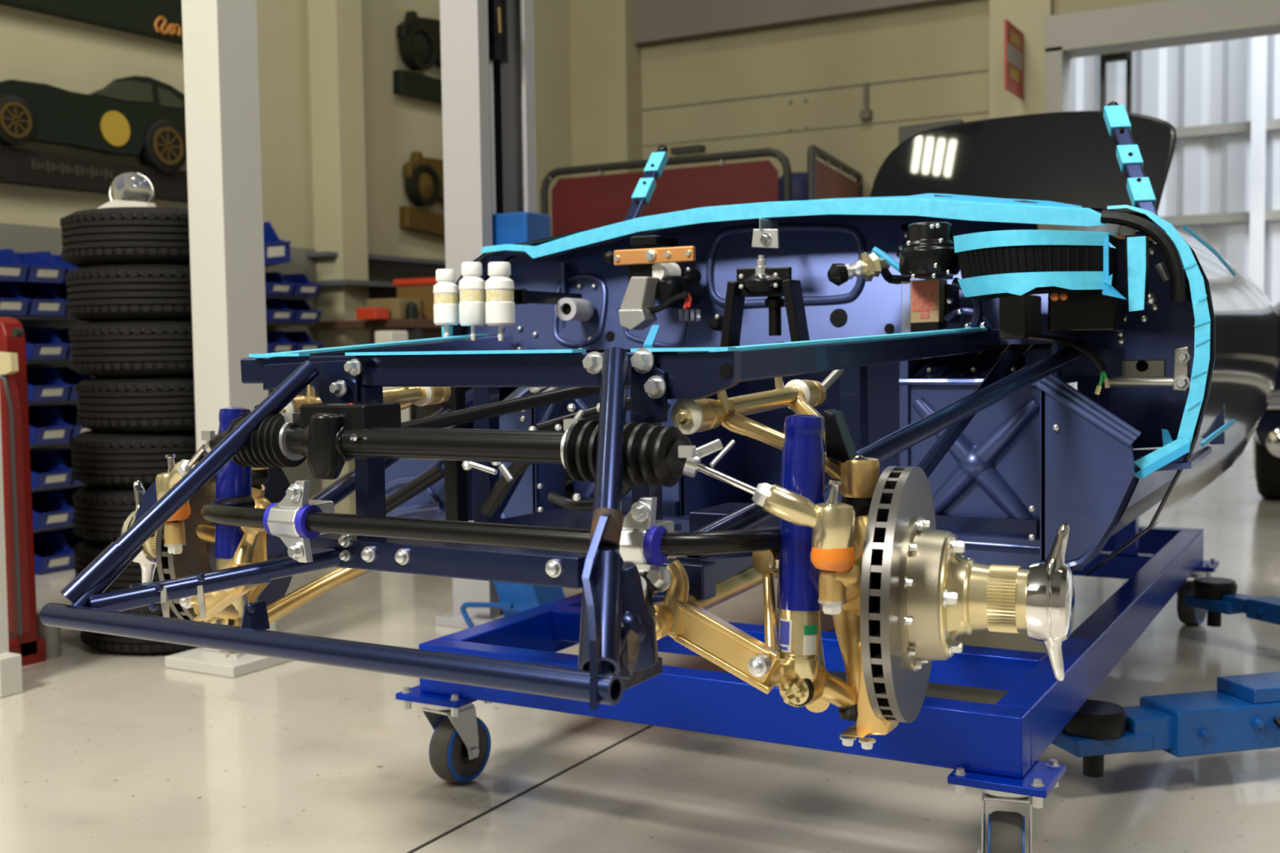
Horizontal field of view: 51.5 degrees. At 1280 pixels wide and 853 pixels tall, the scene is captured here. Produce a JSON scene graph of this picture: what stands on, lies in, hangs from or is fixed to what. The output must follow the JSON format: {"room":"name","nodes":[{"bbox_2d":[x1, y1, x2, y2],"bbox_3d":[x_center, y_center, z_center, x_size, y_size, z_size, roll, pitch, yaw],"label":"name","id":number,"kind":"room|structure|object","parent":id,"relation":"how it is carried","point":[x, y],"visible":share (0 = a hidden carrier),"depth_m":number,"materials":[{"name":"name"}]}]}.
{"room":"car repair workshop","nodes":[
{"label":"car repair workshop","id":0,"kind":"room"},
{"bbox_2d":[0,0,572,260],"bbox_3d":[-2.983,-1.701,4.097,0.100,4.600,10.800,1,4,29],"label":"wall","id":1,"kind":"structure","parent":0,"point":[71,55],"depth_m":6.37,"materials":[{"name":"beige paint"}]},
{"bbox_2d":[0,315,86,322],"bbox_3d":[-2.291,-0.407,5.016,0.232,0.012,0.626,1,4,29],"label":"shelf","id":2,"kind":"object","parent":1,"relation":"attached to","point":[20,318],"visible":0.44,"depth_m":4.97,"materials":[{"name":"grey metal"}]},
{"bbox_2d":[0,282,31,315],"bbox_3d":[-2.348,-0.462,4.792,0.247,0.122,0.147,1,4,29],"label":"storage bin","id":3,"kind":"object","parent":2,"relation":"on","point":[11,304],"visible":1,"depth_m":4.78,"materials":[{"name":"blue plastic"}]},
{"bbox_2d":[0,248,29,283],"bbox_3d":[-2.349,-0.584,4.785,0.247,0.122,0.147,1,4,29],"label":"storage bin","id":4,"kind":"object","parent":3,"relation":"on","point":[11,271],"visible":1,"depth_m":4.78,"materials":[{"name":"blue plastic"}]},
{"bbox_2d":[10,282,68,316],"bbox_3d":[-2.271,-0.471,4.928,0.247,0.122,0.147,1,4,29],"label":"storage bin","id":5,"kind":"object","parent":2,"relation":"on","point":[43,302],"visible":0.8,"depth_m":4.92,"materials":[{"name":"blue plastic"}]},
{"bbox_2d":[9,248,66,284],"bbox_3d":[-2.272,-0.593,4.921,0.247,0.122,0.147,1,4,29],"label":"storage bin","id":6,"kind":"object","parent":5,"relation":"on","point":[42,269],"visible":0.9,"depth_m":4.91,"materials":[{"name":"blue plastic"}]},
{"bbox_2d":[48,284,71,316],"bbox_3d":[-2.194,-0.480,5.064,0.247,0.122,0.147,1,4,29],"label":"storage bin","id":7,"kind":"object","parent":2,"relation":"on","point":[60,292],"visible":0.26,"depth_m":5.16,"materials":[{"name":"blue plastic"}]},
{"bbox_2d":[47,251,79,286],"bbox_3d":[-2.196,-0.602,5.057,0.247,0.122,0.147,1,4,29],"label":"storage bin","id":8,"kind":"object","parent":7,"relation":"on","point":[56,259],"visible":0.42,"depth_m":5.10,"materials":[{"name":"blue plastic"}]},
{"bbox_2d":[26,359,71,363],"bbox_3d":[-2.289,-0.247,5.025,0.232,0.012,0.626,1,4,29],"label":"shelf","id":9,"kind":"object","parent":1,"relation":"attached to","point":[52,361],"visible":0.33,"depth_m":4.94,"materials":[{"name":"grey metal"}]},
{"bbox_2d":[23,327,70,359],"bbox_3d":[-2.269,-0.309,4.938,0.247,0.118,0.147,1,4,29],"label":"storage bin","id":10,"kind":"object","parent":9,"relation":"on","point":[41,343],"visible":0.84,"depth_m":4.93,"materials":[{"name":"blue plastic"}]},
{"bbox_2d":[50,327,72,359],"bbox_3d":[-2.192,-0.318,5.074,0.247,0.118,0.147,1,4,29],"label":"storage bin","id":11,"kind":"object","parent":9,"relation":"on","point":[61,335],"visible":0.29,"depth_m":5.17,"materials":[{"name":"blue plastic"}]},
{"bbox_2d":[30,442,70,448],"bbox_3d":[-2.285,0.064,5.043,0.232,0.012,0.626,1,4,29],"label":"shelf","id":12,"kind":"object","parent":1,"relation":"attached to","point":[59,443],"visible":0.22,"depth_m":4.95,"materials":[{"name":"grey metal"}]},
{"bbox_2d":[28,406,73,444],"bbox_3d":[-2.264,-0.005,4.955,0.247,0.132,0.147,1,4,29],"label":"storage bin","id":13,"kind":"object","parent":12,"relation":"on","point":[46,427],"visible":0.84,"depth_m":4.96,"materials":[{"name":"blue plastic"}]},
{"bbox_2d":[35,404,89,439],"bbox_3d":[-2.188,-0.014,5.091,0.247,0.132,0.147,1,4,29],"label":"storage bin","id":14,"kind":"object","parent":12,"relation":"on","point":[67,414],"visible":0.34,"depth_m":5.18,"materials":[{"name":"blue plastic"}]},
{"bbox_2d":[27,400,77,404],"bbox_3d":[-2.287,-0.093,5.034,0.232,0.012,0.626,1,4,29],"label":"shelf","id":15,"kind":"object","parent":1,"relation":"attached to","point":[44,402],"visible":0.22,"depth_m":4.96,"materials":[{"name":"grey metal"}]},
{"bbox_2d":[26,367,71,401],"bbox_3d":[-2.267,-0.157,4.947,0.247,0.122,0.147,1,4,29],"label":"storage bin","id":16,"kind":"object","parent":15,"relation":"on","point":[43,384],"visible":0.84,"depth_m":4.95,"materials":[{"name":"blue plastic"}]},
{"bbox_2d":[30,367,92,399],"bbox_3d":[-2.190,-0.166,5.083,0.247,0.122,0.147,1,4,29],"label":"storage bin","id":17,"kind":"object","parent":15,"relation":"on","point":[67,375],"visible":0.35,"depth_m":5.17,"materials":[{"name":"blue plastic"}]},
{"bbox_2d":[33,524,74,533],"bbox_3d":[-2.280,0.377,5.062,0.232,0.012,0.626,1,4,29],"label":"shelf","id":18,"kind":"object","parent":1,"relation":"attached to","point":[70,526],"visible":0.11,"depth_m":4.97,"materials":[{"name":"grey metal"}]},
{"bbox_2d":[31,488,74,529],"bbox_3d":[-2.260,0.308,4.974,0.247,0.132,0.147,1,4,29],"label":"storage bin","id":19,"kind":"object","parent":18,"relation":"on","point":[49,510],"visible":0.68,"depth_m":4.99,"materials":[{"name":"blue plastic"}]},
{"bbox_2d":[56,486,84,524],"bbox_3d":[-2.183,0.299,5.110,0.247,0.132,0.147,1,4,29],"label":"storage bin","id":20,"kind":"object","parent":18,"relation":"on","point":[65,494],"visible":0.11,"depth_m":5.21,"materials":[{"name":"blue plastic"}]},
{"bbox_2d":[31,484,86,492],"bbox_3d":[-2.282,0.227,5.053,0.232,0.012,0.626,1,4,29],"label":"shelf","id":21,"kind":"object","parent":1,"relation":"attached to","point":[77,485],"visible":0.11,"depth_m":4.99,"materials":[{"name":"grey metal"}]},
{"bbox_2d":[30,451,71,488],"bbox_3d":[-2.262,0.162,4.965,0.247,0.122,0.147,1,4,29],"label":"storage bin","id":22,"kind":"object","parent":21,"relation":"on","point":[47,470],"visible":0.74,"depth_m":4.99,"materials":[{"name":"blue plastic"}]},
{"bbox_2d":[35,448,83,484],"bbox_3d":[-2.185,0.153,5.101,0.247,0.122,0.147,1,4,29],"label":"storage bin","id":23,"kind":"object","parent":21,"relation":"on","point":[64,455],"visible":0.26,"depth_m":5.20,"materials":[{"name":"blue plastic"}]},
{"bbox_2d":[0,0,182,44],"bbox_3d":[-2.196,-1.724,5.320,0.071,0.224,1.089,1,4,29],"label":"board","id":24,"kind":"object","parent":1,"relation":"attached to","point":[160,20],"visible":0.96,"depth_m":5.42,"materials":[{"name":"black"}]},
{"bbox_2d":[0,75,188,203],"bbox_3d":[-2.169,-1.194,5.358,0.100,0.501,1.201,1,4,29],"label":"model car","id":25,"kind":"object","parent":1,"relation":"attached to","point":[143,117],"visible":0.91,"depth_m":5.30,"materials":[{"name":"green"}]},
{"bbox_2d":[0,222,445,498],"bbox_3d":[-2.888,-0.060,4.210,0.008,1.310,10.500,1,4,29],"label":"wall panel","id":26,"kind":"object","parent":1,"relation":"attached to","point":[22,238],"depth_m":6.38,"materials":[{"name":"grey paint"}]},
{"bbox_2d":[268,387,306,392],"bbox_3d":[-1.699,-0.168,6.078,0.232,0.012,0.364,1,4,29],"label":"shelf","id":27,"kind":"object","parent":1,"relation":"attached to","point":[305,388],"visible":0.07,"depth_m":5.94,"materials":[{"name":"grey"}]},
{"bbox_2d":[265,295,314,300],"bbox_3d":[-1.705,-0.586,6.053,0.232,0.012,0.364,1,4,29],"label":"shelf","id":28,"kind":"object","parent":1,"relation":"attached to","point":[267,297],"visible":0.5,"depth_m":6.04,"materials":[{"name":"grey metal"}]},
{"bbox_2d":[264,271,296,295],"bbox_3d":[-1.693,-0.643,5.950,0.247,0.108,0.159,1,4,29],"label":"storage bin","id":29,"kind":"object","parent":28,"relation":"on","point":[275,285],"visible":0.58,"depth_m":5.93,"materials":[{"name":"blue plastic"}]},
{"bbox_2d":[263,221,291,266],"bbox_3d":[-1.712,-0.806,5.913,0.245,0.228,0.207,1,4,29],"label":"storage bin","id":30,"kind":"object","parent":29,"relation":"on","point":[277,251],"visible":0.45,"depth_m":5.91,"materials":[{"name":"blue plastic"}]},
{"bbox_2d":[277,271,322,297],"bbox_3d":[-1.610,-0.652,6.098,0.247,0.108,0.159,1,4,29],"label":"storage bin","id":31,"kind":"object","parent":28,"relation":"on","point":[304,287],"visible":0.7,"depth_m":6.09,"materials":[{"name":"blue plastic"}]},
{"bbox_2d":[266,322,314,326],"bbox_3d":[-1.703,-0.467,6.060,0.232,0.012,0.364,1,4,29],"label":"shelf","id":32,"kind":"object","parent":1,"relation":"attached to","point":[268,324],"visible":0.57,"depth_m":6.05,"materials":[{"name":"grey metal"}]},
{"bbox_2d":[265,298,297,322],"bbox_3d":[-1.691,-0.524,5.957,0.247,0.108,0.159,1,4,29],"label":"storage bin","id":33,"kind":"object","parent":32,"relation":"on","point":[276,312],"visible":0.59,"depth_m":5.94,"materials":[{"name":"blue plastic"}]},
{"bbox_2d":[279,298,323,322],"bbox_3d":[-1.608,-0.533,6.105,0.247,0.108,0.159,1,4,29],"label":"storage bin","id":34,"kind":"object","parent":32,"relation":"on","point":[304,313],"visible":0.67,"depth_m":6.10,"materials":[{"name":"blue plastic"}]},
{"bbox_2d":[307,0,369,514],"bbox_3d":[-1.485,-1.860,6.470,0.180,4.600,0.180,1,4,29],"label":"pillar","id":35,"kind":"structure","parent":1,"relation":"attached to","point":[335,26],"depth_m":6.44,"materials":[{"name":"beige paint"}]},
{"bbox_2d":[306,251,445,290],"bbox_3d":[-1.231,-0.794,6.877,0.240,0.162,1.151,1,4,29],"label":"wall shelf","id":36,"kind":"object","parent":1,"relation":"attached to","point":[374,285],"visible":0.46,"depth_m":6.61,"materials":[{"name":"grey metal"}]},
{"bbox_2d":[393,10,441,104],"bbox_3d":[-1.055,-2.007,7.317,0.094,0.458,0.850,1,4,29],"label":"model","id":37,"kind":"object","parent":1,"relation":"attached to","point":[419,38],"visible":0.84,"depth_m":7.05},
{"bbox_2d":[399,151,444,238],"bbox_3d":[-1.046,-1.254,7.359,0.094,0.471,0.795,1,4,29],"label":"model","id":38,"kind":"object","parent":1,"relation":"attached to","point":[423,176],"visible":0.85,"depth_m":7.10},
{"bbox_3d":[-1.701,-0.320,6.069,0.232,0.012,0.364,1,4,29],"label":"shelf","id":39,"kind":"object","parent":1,"relation":"attached to","visible":0},
{"bbox_2d":[266,330,297,353],"bbox_3d":[-1.689,-0.376,5.966,0.247,0.108,0.159,1,4,29],"label":"storage bin","id":40,"kind":"object","parent":39,"relation":"on","point":[276,342],"visible":0.44,"depth_m":5.97,"materials":[{"name":"blue plastic"}]},
{"bbox_2d":[280,331,324,351],"bbox_3d":[-1.606,-0.386,6.113,0.247,0.108,0.159,1,4,29],"label":"storage bin","id":41,"kind":"object","parent":39,"relation":"on","point":[304,342],"visible":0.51,"depth_m":6.17,"materials":[{"name":"blue plastic"}]},
{"bbox_2d":[0,447,1279,852],"bbox_3d":[1.963,0.592,3.992,8.900,0.100,15.200,1,4,29],"label":"floor","id":42,"kind":"structure","parent":0,"point":[101,751],"depth_m":2.52,"materials":[{"name":"paint"}]},
{"bbox_2d":[0,405,22,697],"bbox_3d":[-1.592,0.212,3.175,0.220,0.850,0.060,1,4,29],"label":"post","id":43,"kind":"object","parent":42,"relation":"on","point":[11,664],"visible":1,"depth_m":3.16,"materials":[{"name":"metal"}]},
{"bbox_2d":[0,316,46,666],"bbox_3d":[-1.766,0.167,3.511,0.525,0.907,0.122,1,4,29],"label":"tool cabinet","id":44,"kind":"object","parent":42,"relation":"on","point":[23,638],"visible":0.94,"depth_m":3.37,"materials":[{"name":"metal"}]},
{"bbox_2d":[36,611,62,659],"bbox_3d":[-1.581,0.556,3.543,0.060,0.120,0.060,1,4,29],"label":"pot","id":45,"kind":"object","parent":42,"relation":"on","point":[52,635],"visible":0.56,"depth_m":3.52,"materials":[{"name":"grey metal"}]},
{"bbox_2d":[33,530,75,573],"bbox_3d":[-2.258,0.471,4.983,0.247,0.132,0.147,1,4,29],"label":"storage bin","id":46,"kind":"object","parent":42,"relation":"on","point":[51,553],"visible":0.64,"depth_m":5.02,"materials":[{"name":"blue plastic"}]},
{"bbox_2d":[46,527,86,567],"bbox_3d":[-2.181,0.462,5.119,0.247,0.132,0.147,1,4,29],"label":"storage bin","id":47,"kind":"object","parent":42,"relation":"on","point":[69,539],"visible":0.11,"depth_m":5.22,"materials":[{"name":"blue plastic"}]},
{"bbox_2d":[80,603,199,654],"bbox_3d":[-1.318,0.526,3.753,0.495,0.149,0.495,1,4,29],"label":"tyre","id":48,"kind":"object","parent":42,"relation":"on","point":[106,642],"visible":0.16,"depth_m":3.52,"materials":[{"name":"black rubber"}]},
{"bbox_2d":[72,538,159,592],"bbox_3d":[-1.329,0.378,3.741,0.495,0.149,0.495,-2,4,-22],"label":"tyre","id":49,"kind":"object","parent":48,"relation":"on","point":[85,552],"visible":0.16,"depth_m":3.52,"materials":[{"name":"black rubber"}]},
{"bbox_2d":[71,484,148,542],"bbox_3d":[-1.327,0.229,3.731,0.495,0.149,0.495,0,3,16],"label":"tyre","id":50,"kind":"object","parent":49,"relation":"on","point":[100,513],"visible":0.32,"depth_m":3.52,"materials":[{"name":"black rubber"}]},
{"bbox_2d":[69,430,196,488],"bbox_3d":[-1.334,0.079,3.731,0.495,0.149,0.495,-3,4,-35],"label":"tyre","id":51,"kind":"object","parent":50,"relation":"on","point":[101,459],"visible":0.47,"depth_m":3.50,"materials":[{"name":"black rubber"}]},
{"bbox_2d":[75,375,195,432],"bbox_3d":[-1.314,-0.070,3.719,0.495,0.149,0.495,-1,3,3],"label":"tyre","id":52,"kind":"object","parent":51,"relation":"on","point":[118,404],"visible":0.51,"depth_m":3.49,"materials":[{"name":"black rubber"}]},
{"bbox_2d":[68,320,194,377],"bbox_3d":[-1.325,-0.218,3.702,0.495,0.149,0.495,2,4,41],"label":"tyre","id":53,"kind":"object","parent":52,"relation":"on","point":[131,348],"visible":0.62,"depth_m":3.48,"materials":[{"name":"black rubber"}]},
{"bbox_2d":[65,263,191,322],"bbox_3d":[-1.331,-0.367,3.697,0.495,0.149,0.495,-1,3,-10],"label":"tyre","id":54,"kind":"object","parent":53,"relation":"on","point":[121,291],"visible":0.59,"depth_m":3.47,"materials":[{"name":"black rubber"}]},
{"bbox_2d":[59,206,190,267],"bbox_3d":[-1.343,-0.516,3.690,0.495,0.149,0.495,1,4,28],"label":"tyre","id":55,"kind":"object","parent":54,"relation":"on","point":[131,234],"visible":0.56,"depth_m":3.47,"materials":[{"name":"black rubber"}]},
{"bbox_2d":[96,172,155,208],"bbox_3d":[-1.409,-0.645,3.653,0.159,0.116,0.080,-1,3,-4],"label":"lamp cover","id":56,"kind":"object","parent":55,"relation":"on","point":[127,189],"visible":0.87,"depth_m":3.62,"materials":[{"name":"clear glass"}]},
{"bbox_2d":[164,0,291,678],"bbox_3d":[-1.058,-1.584,3.357,0.255,4.400,0.335,1,4,29],"label":"lift post","id":57,"kind":"object","parent":42,"relation":"on","point":[220,37],"visible":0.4,"depth_m":3.38,"materials":[{"name":"white metal"}]},
{"bbox_2d":[308,319,444,420],"bbox_3d":[-1.046,-0.060,6.822,0.640,0.955,1.151,1,4,29],"label":"workbench","id":58,"kind":"object","parent":42,"relation":"on","point":[414,327],"visible":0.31,"depth_m":6.24,"materials":[{"name":"brown wood"}]},
{"bbox_2d":[355,307,389,319],"bbox_3d":[-1.250,-0.527,6.198,0.120,0.055,0.100,1,4,29],"label":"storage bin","id":59,"kind":"object","parent":58,"relation":"on","point":[362,313],"visible":1,"depth_m":6.16,"materials":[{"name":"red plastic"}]},
{"bbox_2d":[366,297,422,319],"bbox_3d":[-1.174,-0.558,6.333,0.200,0.100,0.170,1,4,29],"label":"cardboard box","id":60,"kind":"object","parent":58,"relation":"on","point":[397,306],"visible":0.68,"depth_m":6.24,"materials":[{"name":"brown cardboard"}]},
{"bbox_2d":[405,302,418,319],"bbox_3d":[-1.077,-0.547,6.260,0.060,0.083,0.060,1,4,29],"label":"jar","id":61,"kind":"object","parent":58,"relation":"on","point":[411,310],"visible":0.93,"depth_m":6.24,"materials":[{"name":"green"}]},
{"bbox_2d":[393,277,437,319],"bbox_3d":[-0.973,-0.626,6.586,0.260,0.200,0.460,1,4,29],"label":"crate","id":62,"kind":"object","parent":58,"relation":"on","point":[422,289],"visible":0.3,"depth_m":6.38,"materials":[{"name":"brown cardboard"}]},
{"bbox_2d":[374,330,409,422],"bbox_3d":[-1.107,0.019,5.961,0.100,0.897,0.120,1,4,29],"label":"canister","id":63,"kind":"object","parent":42,"relation":"on","point":[380,336],"visible":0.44,"depth_m":5.90,"materials":[{"name":"beige plastic"}]},
{"bbox_2d":[435,0,564,628],"bbox_3d":[-0.391,-1.614,3.817,0.358,4.412,0.378,1,4,29],"label":"lift column","id":64,"kind":"structure","parent":42,"relation":"on","point":[488,95],"depth_m":3.82,"materials":[{"name":"white metal"}]},
{"bbox_2d":[406,628,835,852],"bbox_3d":[0.305,0.603,3.317,0.007,0.001,8.000,1,4,29],"label":"trim","id":65,"kind":"structure","parent":42,"relation":"on","point":[419,847],"depth_m":2.40,"materials":[{"name":"grey"}]},
{"bbox_2d":[540,144,791,236],"bbox_3d":[0.116,-0.550,7.141,1.520,1.864,0.240,1,4,29],"label":"screen","id":66,"kind":"object","parent":42,"relation":"on","point":[584,202],"visible":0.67,"depth_m":7.07,"materials":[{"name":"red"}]},
{"bbox_2d":[777,172,807,201],"bbox_3d":[0.910,-0.549,7.614,0.280,1.785,0.280,1,4,29],"label":"drum","id":67,"kind":"object","parent":42,"relation":"on","point":[799,180],"visible":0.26,"depth_m":7.43,"materials":[{"name":"blue metal"}]},
{"bbox_2d":[395,516,1218,852],"bbox_3d":[0.593,0.407,3.076,1.163,0.413,2.242,1,4,29],"label":"trolley","id":68,"kind":"object","parent":42,"relation":"on","point":[995,749],"visible":0.67,"depth_m":2.24,"materials":[{"name":"blue metal"}]},
{"bbox_2d":[40,101,1279,750],"bbox_3d":[0.545,-0.358,2.958,1.525,1.241,3.781,1,4,29],"label":"sports car","id":69,"kind":"object","parent":68,"relation":"on","point":[868,407],"visible":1,"depth_m":2.00,"materials":[{"name":"blue paint"}]},
{"bbox_2d":[414,386,433,406],"bbox_3d":[-0.338,-0.052,2.043,0.041,0.041,0.007,1,4,24],"label":"bushing","id":70,"kind":"object","parent":69,"relation":"in","point":[425,397],"depth_m":2.03,"materials":[{"name":"white plastic"}]},
{"bbox_2d":[433,268,459,337],"bbox_3d":[-0.373,-0.235,2.551,0.049,0.135,0.049,1,4,29],"label":"bottle","id":71,"kind":"object","parent":69,"relation":"on","point":[446,293],"depth_m":2.53,"materials":[{"name":"white plastic"}]},
{"bbox_2d":[458,262,485,340],"bbox_3d":[-0.319,-0.238,2.521,0.051,0.148,0.051,1,4,29],"label":"bottle","id":72,"kind":"object","parent":69,"relation":"on","point":[472,306],"depth_m":2.50,"materials":[{"name":"white plastic"}]},
{"bbox_2d":[248,346,741,600],"bbox_3d":[-0.204,0.048,1.615,0.713,0.281,0.067,1,4,29],"label":"frame","id":73,"kind":"object","parent":69,"relation":"attached to","point":[655,375],"depth_m":1.59,"materials":[{"name":"blue paint"}]},
{"bbox_2d":[484,262,515,340],"bbox_3d":[-0.263,-0.235,2.489,0.055,0.146,0.055,1,4,29],"label":"bottle","id":74,"kind":"object","parent":69,"relation":"on","point":[500,305],"depth_m":2.47,"materials":[{"name":"white plastic"}]},
{"bbox_2d":[643,324,659,347],"bbox_3d":[0.019,-0.139,2.021,0.012,0.038,0.393,-1,3,2],"label":"tape","id":75,"kind":"object","parent":69,"relation":"on","point":[649,342],"depth_m":1.97,"materials":[{"name":"blue"}]},
{"bbox_2d":[671,400,703,434],"bbox_3d":[0.052,-0.011,1.479,0.041,0.041,0.007,2,4,35],"label":"washer","id":76,"kind":"object","parent":69,"relation":"in","point":[687,415],"depth_m":1.47,"materials":[{"name":"white plastic"}]},
{"bbox_2d":[780,645,787,650],"bbox_3d":[0.155,0.240,1.436,0.001,0.004,0.011,-3,4,-39],"label":"print","id":77,"kind":"object","parent":69,"relation":"on","point":[782,647],"depth_m":1.43,"materials":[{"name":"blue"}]},
{"bbox_2d":[779,620,789,644],"bbox_3d":[0.156,0.223,1.436,0.003,0.025,0.014,-4,4,-39],"label":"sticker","id":78,"kind":"object","parent":69,"relation":"on","point":[784,624],"depth_m":1.44,"materials":[{"name":"blue paper"}]},
{"bbox_2d":[784,379,811,408],"bbox_3d":[0.205,-0.041,1.738,0.041,0.041,0.007,2,4,35],"label":"washer","id":79,"kind":"object","parent":69,"relation":"in","point":[804,387],"depth_m":1.73,"materials":[{"name":"white plastic"}]},
{"bbox_2d":[1025,348,1125,375],"bbox_3d":[0.744,-0.110,2.269,0.160,0.045,0.030,1,4,29],"label":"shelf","id":80,"kind":"object","parent":69,"relation":"attached to","point":[1113,359],"depth_m":2.24,"materials":[{"name":"metal"}]},
{"bbox_2d":[807,144,863,199],"bbox_3d":[1.073,-0.534,7.171,0.240,1.802,1.243,0,4,21],"label":"screen","id":81,"kind":"object","parent":42,"relation":"on","point":[824,181],"visible":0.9,"depth_m":6.91,"materials":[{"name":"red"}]},
{"bbox_2d":[816,159,858,199],"bbox_3d":[1.073,-0.633,7.164,0.004,1.500,1.100,0,4,21],"label":"curtain","id":82,"kind":"object","parent":81,"relation":"hanging from","point":[831,183],"depth_m":7.04,"materials":[{"name":"red fabric"}]},
{"bbox_2d":[1051,671,1279,777],"bbox_3d":[1.148,0.536,2.415,0.826,0.142,0.148,-2,3,-14],"label":"lift outrigger","id":83,"kind":"object","parent":42,"relation":"on","point":[1242,713],"visible":0.94,"depth_m":2.34,"materials":[{"name":"blue metal"}]},
{"bbox_2d":[1184,577,1279,626],"bbox_3d":[1.617,0.477,3.231,0.122,0.126,0.696,-2,4,-21],"label":"lift arm","id":84,"kind":"object","parent":42,"relation":"on","point":[1216,595],"visible":1,"depth_m":3.44,"materials":[{"name":"blue metal"}]},
{"bbox_2d":[1253,302,1279,498],"bbox_3d":[4.295,-0.255,7.414,1.440,1.125,3.265,1,4,29],"label":"parked car","id":85,"kind":"object","parent":42,"relation":"on","point":[1266,436],"visible":0.57,"depth_m":6.43,"materials":[{"name":"black paint"}]},
{"bbox_2d":[1266,428,1279,457],"bbox_3d":[3.048,0.078,6.290,0.138,0.138,0.050,1,4,29],"label":"wheel rim","id":86,"kind":"object","parent":85,"relation":"attached to","point":[1273,435],"depth_m":6.30,"materials":[{"name":"silver metal"}]},
{"bbox_2d":[641,0,1165,197],"bbox_3d":[3.443,-1.938,6.641,8.800,4.600,0.150,1,4,29],"label":"wall","id":87,"kind":"structure","parent":0,"point":[948,37],"depth_m":7.86,"materials":[{"name":"beige paint"}]},
{"bbox_2d":[569,0,643,177],"bbox_3d":[-0.213,-1.995,8.496,0.408,4.600,0.200,1,4,29],"label":"pillar","id":88,"kind":"structure","parent":87,"relation":"attached to","point":[606,62],"depth_m":8.39,"materials":[{"name":"beige paint"}]},
{"bbox_2d":[787,98,808,132],"bbox_3d":[0.950,-1.867,7.962,0.131,0.191,0.004,1,4,29],"label":"trim","id":89,"kind":"structure","parent":87,"relation":"attached to","point":[790,102],"depth_m":7.98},
{"bbox_2d":[632,0,964,46],"bbox_3d":[0.967,-2.554,7.852,2.260,0.300,0.100,1,4,29],"label":"trim","id":90,"kind":"structure","parent":87,"relation":"attached to","point":[655,21],"depth_m":8.04,"materials":[{"name":"grey metal"}]},
{"bbox_2d":[641,69,989,111],"bbox_3d":[0.987,-2.005,7.932,2.235,0.012,0.003,1,4,29],"label":"trim","id":91,"kind":"structure","parent":87,"relation":"attached to","point":[984,70],"depth_m":7.89,"materials":[{"name":"brown"}]},
{"bbox_2d":[642,111,989,146],"bbox_3d":[0.990,-1.776,7.946,2.235,0.008,0.003,1,4,29],"label":"trim","id":92,"kind":"structure","parent":87,"relation":"attached to","point":[987,111],"depth_m":7.88,"materials":[{"name":"brown"}]},
{"bbox_2d":[859,82,872,119],"bbox_3d":[1.319,-1.897,7.726,0.060,0.207,0.050,1,4,29],"label":"wall hook","id":93,"kind":"object","parent":87,"relation":"attached to","point":[867,113],"visible":1,"depth_m":7.72,"materials":[{"name":"beige metal"}]},
{"bbox_2d":[1004,18,1023,99],"bbox_3d":[2.000,-1.956,7.080,0.015,0.355,0.377,1,4,29],"label":"sign","id":94,"kind":"object","parent":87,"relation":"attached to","point":[1013,36],"visible":1,"depth_m":7.04,"materials":[{"name":"red"}]},
{"bbox_2d":[989,0,1053,118],"bbox_3d":[2.091,-1.956,7.281,0.331,4.600,0.060,1,4,29],"label":"pillar","id":95,"kind":"structure","parent":87,"relation":"attached to","point":[1028,16],"depth_m":7.24,"materials":[{"name":"beige paint"}]},
{"bbox_2d":[1044,0,1279,384],"bbox_3d":[4.766,-0.892,5.913,5.746,2.560,0.240,1,4,29],"label":"door frame","id":96,"kind":"structure","parent":87,"relation":"in","point":[1167,23],"depth_m":6.93,"materials":[{"name":"grey metal"}]},
{"bbox_2d":[1083,35,1267,293],"bbox_3d":[5.042,-2.119,9.378,8.900,4.600,0.100,1,4,29],"label":"garage door","id":97,"kind":"structure","parent":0,"point":[1215,82],"depth_m":9.87,"materials":[{"name":"white metal"}]},
{"bbox_2d":[1099,51,1133,112],"bbox_3d":[2.707,-0.899,7.555,0.172,2.440,0.081,0,4,20],"label":"window","id":98,"kind":"structure","parent":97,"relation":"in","point":[1116,68],"depth_m":7.48,"materials":[{"name":"grey"}]},
{"bbox_2d":[1069,34,1279,449],"bbox_3d":[5.277,-2.060,9.166,6.520,4.500,0.045,1,4,29],"label":"window","id":99,"kind":"structure","parent":97,"relation":"attached to","point":[1194,60],"depth_m":9.74,"materials":[{"name":"white glass"}]},
{"bbox_2d":[1159,209,1279,226],"bbox_3d":[5.203,-1.506,9.176,8.000,0.070,0.075,1,4,29],"label":"trim","id":100,"kind":"structure","parent":97,"relation":"attached to","point":[1269,215],"depth_m":9.69,"materials":[{"name":"grey metal"}]},
{"bbox_2d":[1175,118,1279,138],"bbox_3d":[5.194,-2.150,9.138,8.000,0.070,0.075,1,4,29],"label":"trim","id":101,"kind":"structure","parent":97,"relation":"attached to","point":[1271,124],"depth_m":9.65,"materials":[{"name":"grey metal"}]},
{"bbox_2d":[1246,35,1266,451],"bbox_3d":[4.426,-2.067,9.487,0.092,4.500,0.080,1,4,29],"label":"trim","id":102,"kind":"structure","parent":97,"relation":"attached to","point":[1259,64],"depth_m":9.46,"materials":[{"name":"white"}]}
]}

